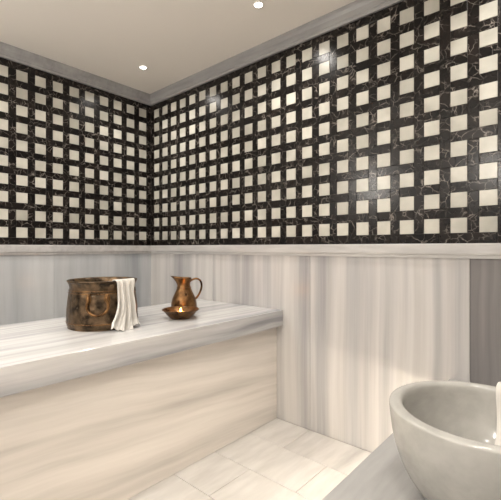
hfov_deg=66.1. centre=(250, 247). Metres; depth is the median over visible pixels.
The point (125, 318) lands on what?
cloth
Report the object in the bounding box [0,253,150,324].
wall
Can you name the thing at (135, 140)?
mosaic
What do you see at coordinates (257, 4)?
recessed light
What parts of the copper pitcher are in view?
handle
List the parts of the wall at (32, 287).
dado panel, dado panel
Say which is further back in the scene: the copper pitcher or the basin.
the copper pitcher
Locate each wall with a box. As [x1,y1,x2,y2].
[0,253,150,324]
[151,0,500,451]
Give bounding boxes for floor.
[127,418,371,499]
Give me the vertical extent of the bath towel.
0.181 m
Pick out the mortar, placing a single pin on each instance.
(0, 64)
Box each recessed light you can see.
[139,65,147,69]
[252,1,263,8]
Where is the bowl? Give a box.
[162,306,198,319]
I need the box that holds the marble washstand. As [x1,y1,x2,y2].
[322,378,465,499]
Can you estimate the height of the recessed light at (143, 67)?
0.005 m
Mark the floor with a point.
(280, 459)
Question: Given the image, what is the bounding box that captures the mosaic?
[0,57,150,244]
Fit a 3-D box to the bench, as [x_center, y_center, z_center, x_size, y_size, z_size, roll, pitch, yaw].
[-1.155,0.816,1.766,0.870,0.768,3.199,0,0,41]
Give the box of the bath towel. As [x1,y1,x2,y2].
[494,382,500,445]
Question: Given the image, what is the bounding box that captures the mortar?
[0,64,150,245]
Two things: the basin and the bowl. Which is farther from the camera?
the bowl
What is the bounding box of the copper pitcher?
[171,276,202,306]
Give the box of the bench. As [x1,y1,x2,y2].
[0,299,282,499]
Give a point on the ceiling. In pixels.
(176, 40)
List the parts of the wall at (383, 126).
dado panel, dado panel, dado panel, dado panel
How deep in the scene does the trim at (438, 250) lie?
2.63 m
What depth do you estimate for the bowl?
2.33 m
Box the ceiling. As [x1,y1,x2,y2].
[0,0,355,93]
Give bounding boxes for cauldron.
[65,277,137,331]
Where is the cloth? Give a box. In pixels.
[111,278,140,330]
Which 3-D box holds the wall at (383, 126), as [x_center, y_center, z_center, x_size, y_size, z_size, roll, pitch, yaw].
[0.457,-0.129,2.615,4.000,2.682,0.201,0,0,41]
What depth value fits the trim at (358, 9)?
2.89 m
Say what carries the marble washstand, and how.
on the floor
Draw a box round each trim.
[0,0,403,105]
[0,243,500,258]
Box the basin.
[389,380,500,499]

